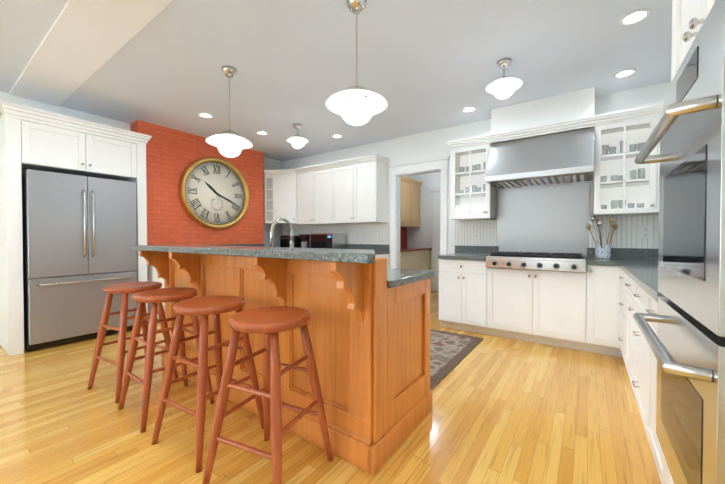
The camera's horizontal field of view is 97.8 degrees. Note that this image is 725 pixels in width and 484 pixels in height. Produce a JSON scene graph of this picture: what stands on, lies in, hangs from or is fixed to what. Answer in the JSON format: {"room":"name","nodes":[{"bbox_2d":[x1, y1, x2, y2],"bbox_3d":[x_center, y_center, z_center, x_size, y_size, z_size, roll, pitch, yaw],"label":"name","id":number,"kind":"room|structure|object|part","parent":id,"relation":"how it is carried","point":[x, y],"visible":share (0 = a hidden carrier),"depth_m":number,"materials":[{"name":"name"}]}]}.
{"room":"kitchen","nodes":[
{"label":"kitchen","id":0,"kind":"room"},
{"bbox_2d":[0,91,282,246],"bbox_3d":[-4.159,-0.260,3.098,0.100,2.700,8.770,1,1,35],"label":"wall","id":1,"kind":"structure","parent":0,"point":[271,164],"depth_m":4.08,"materials":[{"name":"paint"}]},
{"bbox_2d":[131,120,263,244],"bbox_3d":[-2.512,-0.288,5.122,0.250,2.699,2.008,1,1,35],"label":"brick wall","id":2,"kind":"structure","parent":0,"point":[172,155],"depth_m":4.67,"materials":[{"name":"brick"}]},
{"bbox_2d":[179,157,248,228],"bbox_3d":[-2.328,-0.778,5.084,0.085,1.150,1.150,1,1,35],"label":"clock","id":3,"kind":"object","parent":2,"relation":"attached to","point":[213,192],"visible":1,"depth_m":5.05,"materials":[{"name":"gold metal"}]},
{"bbox_2d":[263,169,298,223],"bbox_3d":[-1.477,-0.822,5.967,0.727,0.941,0.555,1,1,35],"label":"upper cabinet","id":4,"kind":"object","parent":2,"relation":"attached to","point":[281,186],"depth_m":5.84,"materials":[{"name":"white wood"}]},
{"bbox_2d":[0,291,660,483],"bbox_3d":[-1.084,1.134,2.184,6.200,0.060,10.800,1,1,35],"label":"floor","id":5,"kind":"structure","parent":0,"point":[508,411],"depth_m":1.87,"materials":[{"name":"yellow wood"}]},
{"bbox_2d":[0,101,151,355],"bbox_3d":[-3.273,-0.117,3.649,0.703,2.400,1.250,1,1,35],"label":"surround","id":6,"kind":"object","parent":5,"relation":"on","point":[35,139],"visible":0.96,"depth_m":3.21,"materials":[{"name":"white wood"}]},
{"bbox_2d":[22,169,136,350],"bbox_3d":[-3.239,0.175,3.629,0.736,1.785,0.914,1,1,35],"label":"fridge","id":7,"kind":"object","parent":5,"relation":"on","point":[79,232],"visible":0.81,"depth_m":3.35,"materials":[{"name":"grey metal"}]},
{"bbox_2d":[87,281,178,402],"bbox_3d":[-1.764,0.715,2.446,0.438,0.775,0.438,0,1,28],"label":"stool","id":8,"kind":"object","parent":5,"relation":"on","point":[125,290],"visible":0.79,"depth_m":2.36,"materials":[{"name":"brown wood"}]},
{"bbox_2d":[118,288,214,432],"bbox_3d":[-1.315,0.720,2.128,0.458,0.775,0.458,1,1,35],"label":"stool","id":9,"kind":"object","parent":5,"relation":"on","point":[154,297],"visible":0.9,"depth_m":2.08,"materials":[{"name":"brown wood"}]},
{"bbox_2d":[147,244,264,323],"bbox_3d":[-2.232,0.554,4.937,0.425,1.020,2.000,1,1,35],"label":"base cabinet","id":10,"kind":"object","parent":5,"relation":"on","point":[152,274],"visible":0.02,"depth_m":4.10,"materials":[{"name":"white wood"}]},
{"bbox_2d":[151,296,263,472],"bbox_3d":[-0.867,0.724,1.810,0.438,0.775,0.438,0,1,31],"label":"stool","id":11,"kind":"object","parent":5,"relation":"on","point":[206,306],"visible":0.92,"depth_m":1.74,"materials":[{"name":"brown wood"}]},
{"bbox_2d":[202,306,332,483],"bbox_3d":[-0.434,0.729,1.504,0.438,0.775,0.438,0,1,24],"label":"stool","id":12,"kind":"object","parent":5,"relation":"on","point":[270,322],"visible":1,"depth_m":1.42,"materials":[{"name":"brown wood"}]},
{"bbox_2d":[133,249,434,474],"bbox_3d":[-0.715,0.586,2.360,2.250,1.030,0.895,1,1,35],"label":"kitchen island","id":13,"kind":"object","parent":5,"relation":"on","point":[368,324],"depth_m":1.76,"materials":[{"name":"brown wood"}]},
{"bbox_2d":[129,245,386,264],"bbox_3d":[-0.852,0.055,2.100,2.438,0.040,0.375,1,1,35],"label":"island countertop","id":14,"kind":"structure","parent":13,"relation":"on","point":[342,256],"depth_m":1.66,"materials":[{"name":"grey stone"}]},
{"bbox_2d":[270,217,293,247],"bbox_3d":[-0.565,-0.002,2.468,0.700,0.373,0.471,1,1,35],"label":"faucet","id":15,"kind":"object","parent":13,"relation":"in","point":[275,221],"depth_m":2.34,"materials":[{"name":"silver metal"}]},
{"bbox_2d":[375,254,388,267],"bbox_3d":[-0.056,0.625,5.048,0.750,0.875,0.615,1,1,35],"label":"base cabinet","id":16,"kind":"object","parent":5,"relation":"on","point":[376,255],"depth_m":4.96,"materials":[{"name":"white wood"}]},
{"bbox_2d":[375,250,388,253],"bbox_3d":[-0.797,0.161,5.548,2.554,0.039,0.645,1,1,35],"label":"countertop","id":17,"kind":"structure","parent":16,"relation":"on","point":[376,251],"depth_m":4.98,"materials":[{"name":"grey stone"}]},
{"bbox_2d":[280,236,301,247],"bbox_3d":[-1.317,0.006,6.027,0.420,0.254,0.372,1,1,35],"label":"toaster oven","id":18,"kind":"object","parent":17,"relation":"on","point":[284,241],"visible":0.58,"depth_m":5.89,"materials":[{"name":"black metal"}]},
{"bbox_2d":[299,234,309,247],"bbox_3d":[-0.996,-0.001,5.805,0.200,0.274,0.323,1,1,35],"label":"coffee maker","id":19,"kind":"object","parent":17,"relation":"on","point":[305,242],"visible":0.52,"depth_m":5.69,"materials":[{"name":"black plastic"}]},
{"bbox_2d":[310,233,345,248],"bbox_3d":[-0.601,-0.004,5.515,0.520,0.290,0.378,1,1,35],"label":"microwave","id":20,"kind":"object","parent":17,"relation":"on","point":[329,240],"visible":0.75,"depth_m":5.36,"materials":[{"name":"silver metal"}]},
{"bbox_2d":[400,252,407,268],"bbox_3d":[0.401,0.614,5.806,0.580,0.875,0.500,1,1,35],"label":"base cabinet","id":21,"kind":"object","parent":5,"relation":"on","point":[403,255],"depth_m":5.81,"materials":[{"name":"beige wood"}]},
{"bbox_2d":[404,252,419,269],"bbox_3d":[0.708,0.608,6.239,0.580,0.875,0.561,1,1,35],"label":"base cabinet","id":22,"kind":"object","parent":5,"relation":"on","point":[411,258],"depth_m":6.16,"materials":[{"name":"beige wood"}]},
{"bbox_2d":[400,248,427,251],"bbox_3d":[0.760,0.153,6.280,0.610,0.035,1.740,1,1,35],"label":"countertop","id":23,"kind":"structure","parent":22,"relation":"on","point":[401,249],"depth_m":6.27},
{"bbox_2d":[420,248,431,270],"bbox_3d":[1.037,0.602,6.704,0.580,0.875,0.700,1,1,35],"label":"base cabinet","id":24,"kind":"object","parent":5,"relation":"on","point":[425,257],"depth_m":6.62,"materials":[{"name":"beige wood"}]},
{"bbox_2d":[429,186,439,291],"bbox_3d":[1.592,-0.060,6.673,0.340,2.200,0.147,1,1,35],"label":"pilaster","id":25,"kind":"object","parent":5,"relation":"on","point":[434,284],"visible":0.56,"depth_m":6.67,"materials":[{"name":"white wood"}]},
{"bbox_2d":[430,329,483,389],"bbox_3d":[0.060,1.078,3.530,2.110,0.012,1.480,1,1,35],"label":"rug","id":26,"kind":"object","parent":5,"relation":"on","point":[449,352],"visible":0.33,"depth_m":3.14,"materials":[{"name":"fabric"}]},
{"bbox_2d":[438,181,665,483],"bbox_3d":[1.498,0.214,2.680,2.365,1.765,2.676,1,1,35],"label":"base cabinets","id":27,"kind":"object","parent":5,"relation":"on","point":[517,269],"visible":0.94,"depth_m":3.39,"materials":[{"name":"white wood"}]},
{"bbox_2d":[586,216,617,258],"bbox_3d":[2.516,-0.056,3.331,0.271,0.454,0.407,1,1,35],"label":"crock","id":28,"kind":"object","parent":27,"relation":"on","point":[602,251],"visible":1,"depth_m":3.28,"materials":[{"name":"ceramic"}]},
{"bbox_2d":[633,0,724,483],"bbox_3d":[1.168,-0.211,0.780,0.714,2.670,0.775,1,1,35],"label":"tall cabinet","id":29,"kind":"object","parent":5,"relation":"on","point":[686,343],"visible":1,"depth_m":0.79,"materials":[{"name":"white wood"}]},
{"bbox_2d":[0,0,671,161],"bbox_3d":[-1.084,-1.646,2.144,6.200,0.100,10.800,1,1,35],"label":"ceiling","id":30,"kind":"structure","parent":0,"point":[426,65],"depth_m":2.80,"materials":[{"name":"paint"}]},
{"bbox_2d":[9,0,172,106],"bbox_3d":[-1.283,-1.586,1.864,6.000,0.012,0.390,1,1,35],"label":"ceiling beam","id":31,"kind":"structure","parent":30,"relation":"attached to","point":[83,41],"depth_m":2.53,"materials":[{"name":"white paint"}]},
{"bbox_2d":[199,113,212,117],"bbox_3d":[-2.004,-1.617,4.050,0.170,0.010,0.170,1,1,35],"label":"recessed light","id":32,"kind":"object","parent":30,"relation":"in","point":[205,115],"visible":1,"depth_m":4.05,"materials":[{"name":"white"}]},
{"bbox_2d":[205,66,252,156],"bbox_3d":[-1.238,-1.198,2.946,0.410,0.811,0.410,1,1,35],"label":"pendant light","id":33,"kind":"object","parent":30,"relation":"hanging from","point":[229,143],"visible":1,"depth_m":2.89,"materials":[{"name":"white glass"}]},
{"bbox_3d":[-1.238,-0.885,2.951,0.410,0.185,0.410,1,1,35],"label":"glass","id":34,"kind":"part","parent":33,"relation":"part of","materials":[{"name":"white glass"}]},
{"bbox_2d":[256,131,267,134],"bbox_3d":[-1.500,-1.627,4.727,0.170,0.010,0.170,1,1,35],"label":"recessed light","id":35,"kind":"object","parent":30,"relation":"in","point":[261,132],"visible":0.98,"depth_m":4.72,"materials":[{"name":"white glass"}]},
{"bbox_2d":[287,124,307,148],"bbox_3d":[-0.903,-1.464,4.400,0.300,0.321,0.300,1,1,35],"label":"ceiling light","id":36,"kind":"object","parent":30,"relation":"attached to","point":[297,141],"visible":1,"depth_m":4.35,"materials":[{"name":"white glass"}]},
{"bbox_3d":[-0.903,-1.372,4.402,0.300,0.138,0.300,1,1,35],"label":"glass","id":37,"kind":"part","parent":36,"relation":"part of","materials":[{"name":"white glass"}]},
{"bbox_2d":[332,134,342,137],"bbox_3d":[-0.392,-1.629,4.877,0.170,0.010,0.170,1,1,35],"label":"recessed light","id":38,"kind":"object","parent":30,"relation":"in","point":[337,136],"visible":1,"depth_m":4.88,"materials":[{"name":"white"}]},
{"bbox_2d":[326,0,387,125],"bbox_3d":[-0.039,-1.186,2.097,0.410,0.811,0.410,1,1,35],"label":"pendant light","id":39,"kind":"object","parent":30,"relation":"hanging from","point":[356,105],"visible":1,"depth_m":2.05,"materials":[{"name":"white glass"}]},
{"bbox_3d":[-0.039,-0.873,2.102,0.410,0.185,0.410,1,1,35],"label":"glass","id":40,"kind":"part","parent":39,"relation":"part of","materials":[{"name":"white glass"}]},
{"bbox_2d":[462,106,475,111],"bbox_3d":[1.297,-1.614,3.855,0.170,0.010,0.170,1,1,35],"label":"recessed light","id":41,"kind":"object","parent":30,"relation":"in","point":[469,109],"visible":1,"depth_m":3.86,"materials":[{"name":"white"}]},
{"bbox_2d":[486,58,522,98],"bbox_3d":[1.258,-1.441,2.814,0.300,0.321,0.300,1,1,35],"label":"ceiling light","id":42,"kind":"object","parent":30,"relation":"attached to","point":[504,87],"visible":1,"depth_m":2.77,"materials":[{"name":"white glass"}]},
{"bbox_3d":[1.258,-1.350,2.816,0.300,0.138,0.300,1,1,35],"label":"glass","id":43,"kind":"part","parent":42,"relation":"part of","materials":[{"name":"white glass"}]},
{"bbox_2d":[614,68,636,77],"bbox_3d":[2.497,-1.602,3.010,0.170,0.010,0.170,1,1,35],"label":"recessed light","id":44,"kind":"object","parent":30,"relation":"in","point":[624,73],"visible":0.96,"depth_m":3.01,"materials":[{"name":"white"}]},
{"bbox_2d":[619,9,650,25],"bbox_3d":[1.929,-1.591,2.244,0.170,0.010,0.170,1,1,35],"label":"recessed light","id":45,"kind":"object","parent":30,"relation":"in","point":[634,17],"visible":1,"depth_m":2.24,"materials":[{"name":"white"}]},
{"bbox_2d":[407,172,440,281],"bbox_3d":[1.873,-0.310,6.626,2.230,2.700,0.100,1,1,35],"label":"wall","id":46,"kind":"structure","parent":0,"point":[420,236],"depth_m":6.92,"materials":[{"name":"paint"}]},
{"bbox_2d":[400,180,415,227],"bbox_3d":[0.673,-0.772,6.387,0.330,0.910,0.894,1,1,35],"label":"upper cabinet","id":47,"kind":"object","parent":46,"relation":"attached to","point":[408,190],"depth_m":6.48,"materials":[{"name":"beige wood"}]},
{"bbox_2d":[416,184,419,226],"bbox_3d":[0.999,-0.778,6.847,0.330,0.910,0.477,1,1,35],"label":"upper cabinet","id":48,"kind":"object","parent":46,"relation":"attached to","point":[417,185],"depth_m":6.86,"materials":[{"name":"beige wood"}]},
{"bbox_2d":[282,81,670,267],"bbox_3d":[0.829,-0.285,4.865,6.200,2.700,0.120,1,1,35],"label":"wall","id":49,"kind":"structure","parent":0,"point":[423,146],"depth_m":4.53,"materials":[{"name":"paint"}]},
{"bbox_2d":[291,166,334,225],"bbox_3d":[-0.771,-0.792,5.682,0.994,0.951,0.375,1,1,35],"label":"upper cabinet","id":50,"kind":"object","parent":49,"relation":"attached to","point":[317,186],"depth_m":5.52,"materials":[{"name":"white wood"}]},
{"bbox_2d":[335,158,388,225],"bbox_3d":[-0.074,-0.786,5.206,0.935,0.951,0.345,1,1,35],"label":"upper cabinet","id":51,"kind":"object","parent":49,"relation":"attached to","point":[349,197],"depth_m":5.00,"materials":[{"name":"white wood"}]},
{"bbox_2d":[346,242,388,249],"bbox_3d":[-0.618,0.084,5.804,2.549,0.105,0.019,1,1,35],"label":"backsplash","id":52,"kind":"structure","parent":49,"relation":"attached to","point":[349,245],"depth_m":5.35,"materials":[{"name":"grey stone"}]},
{"bbox_2d":[388,156,449,268],"bbox_3d":[0.857,-0.077,4.821,0.990,2.285,0.165,1,1,35],"label":"door frame","id":53,"kind":"structure","parent":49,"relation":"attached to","point":[426,166],"depth_m":4.83,"materials":[{"name":"white wood"}]},
{"bbox_2d":[485,127,593,188],"bbox_3d":[1.996,-0.936,3.589,1.014,0.514,0.591,1,1,35],"label":"range hood","id":54,"kind":"object","parent":49,"relation":"attached to","point":[561,157],"visible":1,"depth_m":3.42,"materials":[{"name":"silver metal"}]},
{"bbox_2d":[447,86,662,220],"bbox_3d":[2.158,-0.950,3.579,2.345,1.326,0.388,1,1,35],"label":"upper cabinet","id":55,"kind":"object","parent":49,"relation":"attached to","point":[624,183],"visible":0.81,"depth_m":3.39,"materials":[{"name":"white wood"}]}
]}

